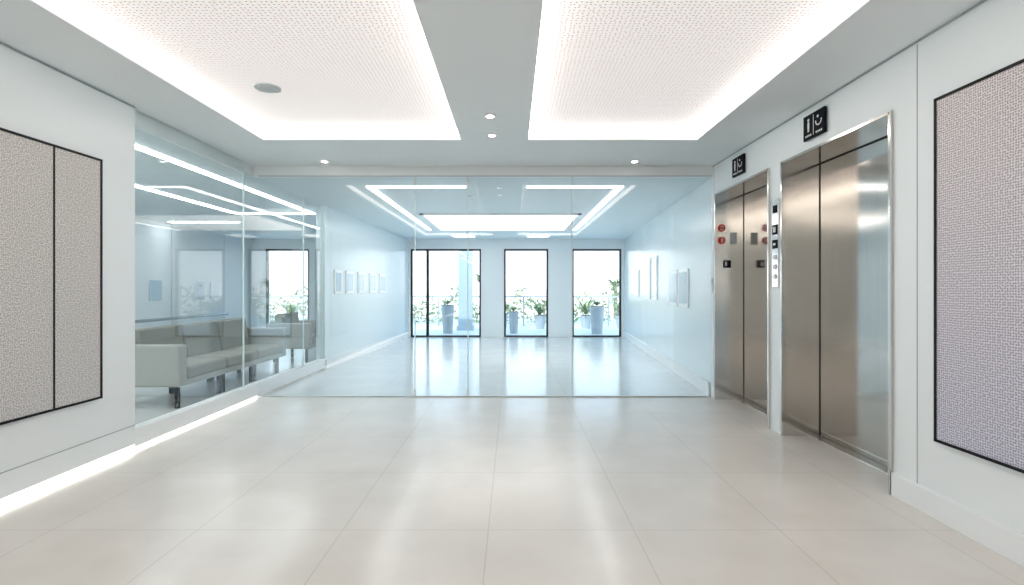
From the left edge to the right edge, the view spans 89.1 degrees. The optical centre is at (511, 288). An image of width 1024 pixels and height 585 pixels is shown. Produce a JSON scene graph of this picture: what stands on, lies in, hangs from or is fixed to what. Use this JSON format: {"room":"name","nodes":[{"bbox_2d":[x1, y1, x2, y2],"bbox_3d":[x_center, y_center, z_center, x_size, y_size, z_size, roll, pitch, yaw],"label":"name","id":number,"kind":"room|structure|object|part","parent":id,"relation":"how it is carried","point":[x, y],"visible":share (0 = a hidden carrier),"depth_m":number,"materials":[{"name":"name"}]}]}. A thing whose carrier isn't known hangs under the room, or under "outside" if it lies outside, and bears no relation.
{"room":"elevator lobby","nodes":[
{"label":"elevator lobby","id":0,"kind":"room"},
{"bbox_2d":[0,42,134,498],"bbox_3d":[-3.224,-0.113,0.638,0.253,2.775,7.276,0,0,0],"label":"wall","id":1,"kind":"structure","parent":0,"point":[38,101],"depth_m":3.80,"materials":[{"name":"paint"}]},
{"bbox_2d":[0,127,102,424],"bbox_3d":[-3.085,-0.076,3.225,0.030,1.788,1.350,0,0,0],"label":"wall panel","id":2,"kind":"object","parent":1,"relation":"attached to","point":[51,195],"visible":1,"depth_m":3.45,"materials":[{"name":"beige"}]},
{"bbox_2d":[0,446,130,504],"bbox_3d":[-3.215,1.299,0.638,0.170,0.048,7.276,0,0,0],"label":"light","id":3,"kind":"object","parent":1,"relation":"attached to","point":[81,468],"visible":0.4,"depth_m":3.60,"materials":[{"name":"white plastic"}]},
{"bbox_2d":[0,42,134,107],"bbox_3d":[-3.097,-1.489,0.635,0.006,0.010,7.270,0,0,0],"label":"trim","id":4,"kind":"structure","parent":1,"relation":"attached to","point":[1,43],"depth_m":3.58,"materials":[{"name":"grey"}]},
{"bbox_2d":[135,217,250,328],"bbox_3d":[-7.298,-0.025,8.625,0.203,2.700,11.450,0,0,0],"label":"wall","id":5,"kind":"structure","parent":0,"point":[178,256],"depth_m":11.54,"materials":[{"name":"paint"}]},
{"bbox_2d":[149,280,161,299],"bbox_3d":[-7.185,0.025,10.475,0.030,0.400,0.350,0,0,0],"label":"display panel","id":6,"kind":"object","parent":5,"relation":"attached to","point":[155,286],"visible":1,"depth_m":10.46,"materials":[{"name":"blue"}]},
{"bbox_2d":[135,312,228,322],"bbox_3d":[-7.085,0.606,8.000,0.230,0.062,9.600,0,0,0],"label":"handrail","id":7,"kind":"object","parent":5,"relation":"attached to","point":[226,313],"visible":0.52,"depth_m":10.88,"materials":[{"name":"silver metal"}]},
{"bbox_2d":[195,281,204,298],"bbox_3d":[-7.185,0.025,11.975,0.030,0.400,0.350,0,0,0],"label":"display panel","id":8,"kind":"object","parent":5,"relation":"attached to","point":[199,285],"visible":1,"depth_m":11.93,"materials":[{"name":"blue"}]},
{"bbox_2d":[210,282,218,297],"bbox_3d":[-7.185,0.025,12.575,0.030,0.400,0.350,0,0,0],"label":"display panel","id":9,"kind":"object","parent":5,"relation":"attached to","point":[214,286],"visible":1,"depth_m":12.53,"materials":[{"name":"blue"}]},
{"bbox_2d":[135,110,252,176],"bbox_3d":[-3.190,-1.518,5.328,0.060,0.285,2.104,0,0,0],"label":"wall","id":10,"kind":"structure","parent":0,"point":[147,124],"depth_m":5.08,"materials":[{"name":"white paint"}]},
{"bbox_2d":[243,172,321,387],"bbox_3d":[-3.150,-0.110,6.448,0.016,2.530,4.354,0,0,0],"label":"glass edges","id":11,"kind":"structure","parent":0,"point":[243,172],"depth_m":7.84,"materials":[{"name":"white"}]},
{"bbox_2d":[316,206,408,368],"bbox_3d":[-3.050,-0.025,11.485,0.150,2.700,5.742,0,0,2],"label":"wall","id":12,"kind":"structure","parent":0,"point":[350,322],"depth_m":10.14,"materials":[{"name":"white paint"}]},
{"bbox_2d":[131,332,408,449],"bbox_3d":[-3.015,1.240,9.313,0.370,0.170,10.075,0,0,0],"label":"baseboard","id":13,"kind":"structure","parent":12,"relation":"attached to","point":[146,432],"depth_m":5.71,"materials":[{"name":"white paint"}]},
{"bbox_2d":[334,270,341,293],"bbox_3d":[-3.064,-0.125,9.175,0.024,0.420,0.350,0,0,2],"label":"display panel","id":14,"kind":"object","parent":12,"relation":"attached to","point":[337,273],"visible":1,"depth_m":9.13,"materials":[{"name":"white"}]},
{"bbox_2d":[345,271,353,293],"bbox_3d":[-3.039,-0.125,9.749,0.024,0.420,0.400,0,0,2],"label":"display panel","id":15,"kind":"object","parent":12,"relation":"attached to","point":[349,275],"visible":1,"depth_m":9.69,"materials":[{"name":"white"}]},
{"bbox_2d":[357,272,364,292],"bbox_3d":[-3.010,-0.125,10.399,0.024,0.420,0.400,0,0,2],"label":"display panel","id":16,"kind":"object","parent":12,"relation":"attached to","point":[360,275],"visible":1,"depth_m":10.32,"materials":[{"name":"white"}]},
{"bbox_2d":[369,273,375,292],"bbox_3d":[-2.979,-0.125,11.124,0.024,0.420,0.450,0,0,2],"label":"display panel","id":17,"kind":"object","parent":12,"relation":"attached to","point":[372,276],"visible":1,"depth_m":11.07,"materials":[{"name":"white"}]},
{"bbox_2d":[379,274,385,292],"bbox_3d":[-2.947,-0.125,11.850,0.024,0.420,0.500,0,0,2],"label":"display panel","id":18,"kind":"object","parent":12,"relation":"attached to","point":[382,277],"visible":1,"depth_m":11.80,"materials":[{"name":"white"}]},
{"bbox_2d":[135,128,708,238],"bbox_3d":[-1.900,-1.410,8.775,11.000,0.170,11.750,0,0,0],"label":"ceiling","id":19,"kind":"structure","parent":0,"point":[639,201],"depth_m":8.08,"materials":[{"name":"white paint"}]},
{"bbox_2d":[170,222,239,222],"bbox_3d":[-6.300,-1.369,10.650,1.400,0.012,0.100,0,0,0],"label":"recessed light","id":20,"kind":"object","parent":19,"relation":"in","point":[170,222],"visible":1,"depth_m":10.66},
{"bbox_2d":[135,144,314,213],"bbox_3d":[-4.310,-1.369,6.540,1.460,0.012,5.880,0,0,0],"label":"recessed light","id":21,"kind":"object","parent":19,"relation":"in","point":[137,147],"visible":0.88,"depth_m":7.07,"materials":[{"name":"white plastic"}]},
{"bbox_2d":[366,186,465,229],"bbox_3d":[-1.284,-1.369,9.413,1.330,0.012,4.997,0,0,0],"label":"recessed light","id":22,"kind":"object","parent":19,"relation":"in","point":[372,188],"depth_m":7.06,"materials":[{"name":"white plastic"}]},
{"bbox_2d":[451,234,474,236],"bbox_3d":[-1.250,-1.369,13.400,0.560,0.012,0.600,0,0,0],"label":"recessed light","id":23,"kind":"object","parent":19,"relation":"in","point":[453,235],"visible":1,"depth_m":13.25,"materials":[{"name":"white plastic"}]},
{"bbox_2d":[484,114,495,117],"bbox_3d":[-0.190,-1.494,4.500,0.100,0.011,0.100,0,0,0],"label":"recessed light","id":24,"kind":"object","parent":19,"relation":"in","point":[485,115],"visible":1,"depth_m":4.49,"materials":[{"name":"white"}]},
{"bbox_2d":[487,133,496,136],"bbox_3d":[-0.195,-1.494,5.060,0.100,0.011,0.100,0,0,0],"label":"recessed light","id":25,"kind":"object","parent":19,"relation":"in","point":[489,134],"visible":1,"depth_m":5.04,"materials":[{"name":"white"}]},
{"bbox_2d":[419,213,580,230],"bbox_3d":[-0.210,-1.360,10.750,2.940,0.030,2.620,0,0,0],"label":"ceiling light panel","id":26,"kind":"object","parent":19,"relation":"in","point":[441,221],"depth_m":10.48,"materials":[{"name":"white plastic"}]},
{"bbox_2d":[527,234,549,236],"bbox_3d":[0.680,-1.369,13.400,0.560,0.012,0.600,0,0,0],"label":"recessed light","id":27,"kind":"object","parent":19,"relation":"in","point":[529,235],"visible":1,"depth_m":13.25,"materials":[{"name":"white plastic"}]},
{"bbox_2d":[527,186,622,229],"bbox_3d":[0.848,-1.369,9.413,1.284,0.012,4.997,0,0,0],"label":"recessed light","id":28,"kind":"object","parent":19,"relation":"in","point":[594,211],"depth_m":7.12,"materials":[{"name":"white plastic"}]},
{"bbox_2d":[251,239,623,336],"bbox_3d":[-1.900,-0.025,14.475,11.000,2.700,0.250,0,0,0],"label":"wall","id":29,"kind":"structure","parent":0,"point":[492,250],"depth_m":14.35,"materials":[{"name":"paint"}]},
{"bbox_2d":[266,249,308,323],"bbox_3d":[-6.200,0.110,14.405,1.200,2.430,0.070,0,0,0],"label":"window","id":30,"kind":"structure","parent":29,"relation":"in","point":[267,250],"depth_m":14.37,"materials":[{"name":"black metal"}]},
{"bbox_2d":[411,249,480,336],"bbox_3d":[-1.827,0.110,14.405,1.945,2.430,0.070,0,0,0],"label":"window","id":31,"kind":"structure","parent":29,"relation":"in","point":[412,250],"depth_m":14.37,"materials":[{"name":"black metal"}]},
{"bbox_2d":[504,249,547,336],"bbox_3d":[0.390,0.110,14.405,1.220,2.430,0.070,0,0,0],"label":"window","id":32,"kind":"structure","parent":29,"relation":"in","point":[505,250],"depth_m":14.37,"materials":[{"name":"black metal"}]},
{"bbox_2d":[573,249,620,336],"bbox_3d":[2.340,0.110,14.405,1.360,2.430,0.070,0,0,0],"label":"window","id":33,"kind":"structure","parent":29,"relation":"in","point":[619,250],"depth_m":14.37,"materials":[{"name":"black metal"}]},
{"bbox_2d":[0,0,982,177],"bbox_3d":[-0.150,-1.543,1.712,6.400,0.335,9.425,0,0,0],"label":"ceiling","id":34,"kind":"structure","parent":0,"point":[484,53],"depth_m":4.12,"materials":[{"name":"white paint"}]},
{"bbox_2d":[47,0,458,134],"bbox_3d":[-1.507,-1.590,1.515,1.981,0.080,7.426,0,0,0],"label":"ceiling light panel","id":35,"kind":"object","parent":34,"relation":"in","point":[334,63],"depth_m":3.60,"materials":[{"name":"white plastic"}]},
{"bbox_2d":[254,82,280,92],"bbox_3d":[-1.950,-1.602,4.150,0.200,0.016,0.200,0,0,0],"label":"ceiling speaker","id":36,"kind":"object","parent":35,"relation":"in","point":[260,86],"depth_m":4.12},
{"bbox_2d":[529,0,857,134],"bbox_3d":[1.012,-1.590,1.515,1.693,0.080,7.426,0,0,0],"label":"ceiling light panel","id":37,"kind":"object","parent":34,"relation":"in","point":[603,63],"depth_m":3.60,"materials":[{"name":"white plastic"}]},
{"bbox_2d":[0,337,1023,584],"bbox_3d":[-1.900,1.375,5.775,11.000,0.100,17.550,0,0,0],"label":"floor","id":38,"kind":"structure","parent":0,"point":[259,490],"depth_m":3.40,"materials":[{"name":"tile"}]},
{"bbox_2d":[135,317,285,408],"bbox_3d":[-4.015,0.886,7.005,0.810,0.878,2.690,0,0,0],"label":"sofa","id":39,"kind":"object","parent":38,"relation":"on","point":[174,357],"visible":0.88,"depth_m":6.62,"materials":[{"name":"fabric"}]},
{"bbox_2d":[135,324,182,343],"bbox_3d":[-4.236,0.675,6.202,0.216,0.457,0.791,0,0,0],"label":"cushion","id":40,"kind":"object","parent":39,"relation":"on","point":[168,334],"depth_m":6.18,"materials":[{"name":"fabric"}]},
{"bbox_3d":[-4.020,0.843,5.730,0.800,0.455,0.140,0,0,0],"label":"arm","id":41,"kind":"part","parent":39,"relation":"part of","materials":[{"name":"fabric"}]},
{"bbox_3d":[-4.320,1.195,6.597,0.040,0.260,0.040,0,0,0],"label":"leg","id":42,"kind":"part","parent":39,"relation":"part of","materials":[{"name":"black metal"}]},
{"bbox_3d":[-3.720,1.195,5.780,0.040,0.260,0.040,0,0,0],"label":"leg","id":43,"kind":"part","parent":39,"relation":"part of","materials":[{"name":"black metal"}]},
{"bbox_2d":[178,321,220,356],"bbox_3d":[-4.236,0.675,7.005,0.216,0.457,0.791,0,0,0],"label":"cushion","id":44,"kind":"object","parent":39,"relation":"on","point":[200,338],"depth_m":6.96,"materials":[{"name":"fabric"}]},
{"bbox_2d":[187,358,225,377],"bbox_3d":[-3.915,0.935,6.202,0.610,0.140,0.791,0,0,0],"label":"seat cushion","id":45,"kind":"object","parent":39,"relation":"on","point":[196,367],"depth_m":6.20,"materials":[{"name":"fabric"}]},
{"bbox_3d":[-3.720,1.195,6.597,0.040,0.260,0.040,0,0,0],"label":"leg","id":46,"kind":"part","parent":39,"relation":"part of","materials":[{"name":"black metal"}]},
{"bbox_2d":[187,350,256,367],"bbox_3d":[-3.915,0.935,7.005,0.610,0.140,0.791,0,0,0],"label":"seat cushion","id":47,"kind":"object","parent":39,"relation":"on","point":[234,358],"depth_m":6.93,"materials":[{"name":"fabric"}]},
{"bbox_3d":[-3.720,1.195,6.687,0.040,0.260,0.040,0,0,0],"label":"leg","id":48,"kind":"part","parent":39,"relation":"part of","materials":[{"name":"black metal"}]},
{"bbox_2d":[215,317,248,349],"bbox_3d":[-4.236,0.675,7.808,0.216,0.457,0.791,0,0,0],"label":"cushion","id":49,"kind":"object","parent":39,"relation":"on","point":[230,331],"depth_m":7.73,"materials":[{"name":"fabric"}]},
{"bbox_3d":[-3.720,1.195,7.413,0.040,0.260,0.040,0,0,0],"label":"leg","id":50,"kind":"part","parent":39,"relation":"part of","materials":[{"name":"black metal"}]},
{"bbox_2d":[223,344,281,358],"bbox_3d":[-3.915,0.935,7.808,0.610,0.140,0.791,0,0,0],"label":"seat cushion","id":51,"kind":"object","parent":39,"relation":"on","point":[264,351],"depth_m":7.75,"materials":[{"name":"fabric"}]},
{"bbox_3d":[-3.720,1.195,7.503,0.040,0.260,0.040,0,0,0],"label":"leg","id":52,"kind":"part","parent":39,"relation":"part of","materials":[{"name":"black metal"}]},
{"bbox_3d":[-4.020,0.843,8.280,0.800,0.455,0.140,0,0,0],"label":"arm","id":53,"kind":"part","parent":39,"relation":"part of","materials":[{"name":"fabric"}]},
{"bbox_3d":[-3.720,1.195,8.230,0.040,0.260,0.040,0,0,0],"label":"leg","id":54,"kind":"part","parent":39,"relation":"part of","materials":[{"name":"black metal"}]},
{"bbox_2d":[266,312,315,361],"bbox_3d":[-4.005,0.886,9.800,0.790,0.878,1.000,0,0,0],"label":"armchair","id":55,"kind":"object","parent":38,"relation":"on","point":[290,321],"visible":0.67,"depth_m":9.31,"materials":[{"name":"fabric"}]},
{"bbox_2d":[275,312,298,322],"bbox_3d":[-4.216,0.675,9.800,0.216,0.457,0.708,0,0,0],"label":"cushion","id":56,"kind":"object","parent":55,"relation":"on","point":[292,317],"depth_m":9.64,"materials":[{"name":"fabric"}]},
{"bbox_3d":[-4.010,0.843,9.370,0.780,0.455,0.140,0,0,0],"label":"arm","id":57,"kind":"part","parent":55,"relation":"part of","materials":[{"name":"fabric"}]},
{"bbox_3d":[-3.720,1.195,9.420,0.040,0.260,0.040,0,0,0],"label":"leg","id":58,"kind":"part","parent":55,"relation":"part of","materials":[{"name":"black metal"}]},
{"bbox_3d":[-4.010,0.843,10.230,0.780,0.455,0.140,0,0,0],"label":"arm","id":59,"kind":"part","parent":55,"relation":"part of","materials":[{"name":"fabric"}]},
{"bbox_2d":[312,333,315,343],"bbox_3d":[-3.905,0.935,9.800,0.590,0.140,0.708,0,0,0],"label":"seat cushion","id":60,"kind":"object","parent":55,"relation":"on","point":[313,334],"depth_m":9.53,"materials":[{"name":"fabric"}]},
{"bbox_2d":[259,177,710,396],"bbox_3d":[-0.325,-0.025,6.380,5.550,2.700,0.030,0,0,0],"label":"glass edges","id":61,"kind":"object","parent":38,"relation":"on","point":[414,177],"visible":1,"depth_m":6.37,"materials":[{"name":"white"}]},
{"bbox_2d":[624,177,711,395],"bbox_3d":[2.999,-0.025,10.355,0.448,2.700,8.013,0,0,5],"label":"wall","id":62,"kind":"structure","parent":0,"point":[680,236],"depth_m":8.09,"materials":[{"name":"white paint"}]},
{"bbox_2d":[633,270,638,296],"bbox_3d":[2.913,-0.125,12.201,0.024,0.600,0.803,0,0,5],"label":"display panel","id":63,"kind":"object","parent":62,"relation":"attached to","point":[635,273],"visible":1,"depth_m":12.10,"materials":[{"name":"white"}]},
{"bbox_2d":[643,258,650,298],"bbox_3d":[2.799,-0.210,10.801,0.024,0.830,0.803,0,0,5],"label":"display panel","id":64,"kind":"object","parent":62,"relation":"attached to","point":[647,262],"visible":1,"depth_m":10.67,"materials":[{"name":"white"}]},
{"bbox_2d":[652,255,657,299],"bbox_3d":[2.729,-0.210,9.951,0.024,0.830,0.502,0,0,5],"label":"display panel","id":65,"kind":"object","parent":62,"relation":"attached to","point":[655,258],"visible":1,"depth_m":9.82,"materials":[{"name":"white"}]},
{"bbox_2d":[624,331,709,395],"bbox_3d":[2.765,1.240,10.395,0.020,0.170,7.938,0,0,5],"label":"baseboard","id":66,"kind":"structure","parent":62,"relation":"attached to","point":[700,383],"depth_m":8.22,"materials":[{"name":"white paint"}]},
{"bbox_2d":[669,270,677,305],"bbox_3d":[2.603,-0.015,8.401,0.024,0.560,0.602,0,0,5],"label":"display panel","id":67,"kind":"object","parent":62,"relation":"attached to","point":[673,275],"visible":0.96,"depth_m":8.32,"materials":[{"name":"white"}]},
{"bbox_2d":[678,268,688,306],"bbox_3d":[2.549,-0.015,7.736,0.024,0.560,0.572,0,0,5],"label":"display panel","id":68,"kind":"object","parent":62,"relation":"attached to","point":[683,274],"visible":1,"depth_m":7.68,"materials":[{"name":"white"}]},
{"bbox_2d":[712,0,1023,534],"bbox_3d":[2.674,-0.087,1.690,0.452,2.825,9.380,0,0,0],"label":"wall","id":69,"kind":"structure","parent":0,"point":[989,38],"depth_m":3.15,"materials":[{"name":"paint"}]},
{"bbox_2d":[711,278,713,292],"bbox_3d":[2.438,-0.045,6.315,0.024,0.180,0.060,0,0,0],"label":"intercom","id":70,"kind":"object","parent":69,"relation":"attached to","point":[712,279],"visible":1,"depth_m":6.30,"materials":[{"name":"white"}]},
{"bbox_2d":[711,385,713,398],"bbox_3d":[2.440,1.250,6.303,0.020,0.150,0.095,0,0,0],"label":"baseboard","id":71,"kind":"structure","parent":69,"relation":"attached to","point":[712,386],"depth_m":6.30,"materials":[{"name":"white paint"}]},
{"bbox_2d":[732,153,744,177],"bbox_3d":[2.434,-1.320,5.580,0.032,0.200,0.280,0,0,0],"label":"sign","id":72,"kind":"object","parent":69,"relation":"attached to","point":[738,164],"visible":1,"depth_m":5.56,"materials":[{"name":"black plastic"}]},
{"bbox_2d":[714,168,769,428],"bbox_3d":[2.660,0.088,5.590,0.460,2.473,1.316,0,0,0],"label":"elevator","id":73,"kind":"object","parent":69,"relation":"attached to","point":[742,290],"visible":0.58,"depth_m":6.21,"materials":[{"name":"silver metal"}]},
{"bbox_2d":[718,224,736,267],"bbox_3d":[2.578,-0.515,6.222,0.225,0.520,0.013,0,0,0],"label":"plates","id":74,"kind":"object","parent":73,"relation":"attached to","point":[733,236],"depth_m":6.22,"materials":[{"name":"plastic"}]},
{"bbox_3d":[2.740,1.321,5.590,0.140,0.008,1.276,0,0,0],"label":"sill","id":75,"kind":"part","parent":73,"relation":"part of","materials":[{"name":"silver metal"}]},
{"bbox_3d":[2.785,0.095,5.590,0.020,2.445,1.276,0,0,0],"label":"door","id":76,"kind":"part","parent":73,"relation":"part of","materials":[{"name":"silver metal"}]},
{"bbox_2d":[772,198,778,286],"bbox_3d":[2.439,-0.425,4.820,0.022,0.820,0.110,0,0,0],"label":"panel","id":77,"kind":"object","parent":69,"relation":"attached to","point":[775,203],"visible":1,"depth_m":4.81,"materials":[{"name":"silver metal"}]},
{"bbox_2d":[803,106,826,141],"bbox_3d":[2.434,-1.320,4.175,0.032,0.200,0.290,0,0,0],"label":"sign","id":78,"kind":"object","parent":69,"relation":"attached to","point":[814,124],"visible":1,"depth_m":4.15,"materials":[{"name":"black plastic"}]},
{"bbox_2d":[780,110,892,494],"bbox_3d":[2.660,0.088,4.025,0.460,2.473,1.366,0,0,0],"label":"elevator","id":79,"kind":"object","parent":69,"relation":"attached to","point":[836,194],"visible":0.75,"depth_m":4.35,"materials":[{"name":"silver metal"}]},
{"bbox_3d":[2.740,1.321,4.025,0.140,0.008,1.326,0,0,0],"label":"sill","id":80,"kind":"part","parent":79,"relation":"part of","materials":[{"name":"silver metal"}]},
{"bbox_3d":[2.785,0.095,4.025,0.020,2.445,1.326,0,0,0],"label":"door","id":81,"kind":"part","parent":79,"relation":"part of","materials":[{"name":"silver metal"}]},
{"bbox_2d":[712,0,986,166],"bbox_3d":[2.447,-1.492,1.670,0.006,0.009,9.340,0,0,0],"label":"trim","id":82,"kind":"structure","parent":69,"relation":"attached to","point":[983,1],"depth_m":3.50,"materials":[{"name":"grey"}]},
{"bbox_2d":[891,472,1023,567],"bbox_3d":[2.440,1.250,0.168,0.020,0.150,6.335,0,0,0],"label":"baseboard","id":83,"kind":"structure","parent":69,"relation":"attached to","point":[1005,541],"depth_m":2.81,"materials":[{"name":"white paint"}]},
{"bbox_2d":[934,59,1023,473],"bbox_3d":[2.435,-0.108,2.368,0.030,1.963,1.235,0,0,0],"label":"wall panel","id":84,"kind":"object","parent":69,"relation":"attached to","point":[979,124],"visible":1,"depth_m":2.70,"materials":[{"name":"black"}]},
{"bbox_3d":[-0.865,-0.031,6.380,0.642,2.688,0.012,0,0,0],"label":"pane","id":85,"kind":"object","parent":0,"visible":0},
{"bbox_2d":[414,178,468,395],"bbox_3d":[-0.865,-0.025,6.380,0.674,2.660,0.040,0,0,0],"label":"fittings","id":86,"kind":"object","parent":85,"relation":"attached to","point":[414,178],"visible":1,"depth_m":6.36,"materials":[{"name":"silver metal"}]},
{"label":"outside","id":87,"kind":"structure","parent":0,"visible":0},
{"bbox_2d":[270,317,618,334],"bbox_3d":[-1.000,1.410,19.800,26.000,0.130,10.400,0,0,0],"label":"floor","id":88,"kind":"structure","parent":87,"point":[529,328],"depth_m":17.27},
{"bbox_2d":[276,303,306,312],"bbox_3d":[-6.993,0.896,16.514,1.102,0.898,1.198,0,0,0],"label":"potted palm","id":89,"kind":"object","parent":88,"relation":"on","point":[292,308],"visible":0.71,"depth_m":16.38,"materials":[{"name":"plant"}]},
{"bbox_2d":[270,284,618,323],"bbox_3d":[-0.997,0.606,20.798,24.283,1.739,2.049,0,0,0],"label":"foliage","id":90,"kind":"object","parent":88,"relation":"on","point":[612,288],"visible":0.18,"depth_m":20.68,"materials":[{"name":"green plant"}]},
{"bbox_2d":[270,296,618,325],"bbox_3d":[-1.000,0.800,19.000,22.000,1.090,0.060,0,0,0],"label":"terrace railing","id":91,"kind":"object","parent":88,"relation":"on","point":[270,296],"visible":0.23,"depth_m":18.97,"materials":[{"name":"silver metal"}]},
{"bbox_3d":[-1.000,0.280,19.000,22.000,0.050,0.060,0,0,0],"label":"rail","id":92,"kind":"part","parent":91,"relation":"part of","materials":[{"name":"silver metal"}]},
{"bbox_2d":[441,299,454,333],"bbox_3d":[-1.935,0.825,15.799,0.448,1.040,0.465,0,0,38],"label":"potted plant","id":93,"kind":"object","parent":88,"relation":"on","point":[447,310],"visible":1,"depth_m":15.66,"materials":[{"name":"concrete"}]},
{"bbox_2d":[456,251,474,330],"bbox_3d":[-1.525,-0.765,17.100,0.550,4.220,0.500,0,0,0],"label":"column","id":94,"kind":"structure","parent":88,"relation":"on","point":[462,255],"depth_m":16.90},
{"bbox_2d":[508,306,519,333],"bbox_3d":[0.070,0.920,15.814,0.446,0.850,0.485,0,0,44],"label":"potted palm","id":95,"kind":"object","parent":88,"relation":"on","point":[513,315],"visible":0.99,"depth_m":15.69,"materials":[{"name":"ceramic"}]},
{"bbox_2d":[506,299,521,326],"bbox_3d":[-0.314,0.842,17.637,1.353,1.006,1.410,0,0,0],"label":"potted palm","id":96,"kind":"object","parent":88,"relation":"on","point":[507,306],"visible":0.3,"depth_m":17.51,"materials":[{"name":"plant"}]},
{"bbox_2d":[526,300,545,328],"bbox_3d":[0.987,0.859,17.577,1.377,0.972,1.398,0,0,0],"label":"potted palm","id":97,"kind":"object","parent":88,"relation":"on","point":[539,319],"visible":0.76,"depth_m":17.45,"materials":[{"name":"ceramic"}]},
{"bbox_2d":[534,315,545,328],"bbox_3d":[0.950,1.115,17.600,0.400,0.460,0.400,0,0,0],"label":"planter","id":98,"kind":"object","parent":97,"relation":"on","point":[539,319],"depth_m":17.45,"materials":[{"name":"ceramic"}]},
{"bbox_2d":[574,297,602,328],"bbox_3d":[2.442,0.811,17.530,1.548,1.067,1.504,0,0,0],"label":"potted palm","id":99,"kind":"object","parent":88,"relation":"on","point":[585,319],"visible":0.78,"depth_m":17.46,"materials":[{"name":"concrete"}]},
{"bbox_2d":[580,315,590,328],"bbox_3d":[2.500,1.115,17.600,0.400,0.460,0.400,0,0,0],"label":"planter","id":100,"kind":"object","parent":99,"relation":"on","point":[585,319],"depth_m":17.45,"materials":[{"name":"ceramic"}]},
{"bbox_2d":[590,299,605,333],"bbox_3d":[2.548,0.816,15.604,0.582,1.058,0.525,0,0,0],"label":"potted palm","id":101,"kind":"object","parent":88,"relation":"on","point":[596,312],"visible":1,"depth_m":15.45,"materials":[{"name":"ceramic"}]},
{"bbox_2d":[599,277,618,318],"bbox_3d":[4.729,0.391,23.605,1.603,1.908,1.603,0,0,0],"label":"palm tree","id":102,"kind":"object","parent":88,"relation":"on","point":[615,283],"visible":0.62,"depth_m":23.52,"materials":[{"name":"green plant"}]},
{"bbox_2d":[603,301,618,328],"bbox_3d":[3.681,0.863,17.590,1.425,0.964,1.393,0,0,0],"label":"potted palm","id":103,"kind":"object","parent":88,"relation":"on","point":[614,303],"visible":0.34,"depth_m":17.50,"materials":[{"name":"concrete"}]},
{"bbox_2d":[615,315,618,328],"bbox_3d":[3.700,1.115,17.600,0.400,0.460,0.400,0,0,0],"label":"planter","id":104,"kind":"object","parent":103,"relation":"on","point":[617,316],"depth_m":17.51,"materials":[{"name":"ceramic"}]}
]}

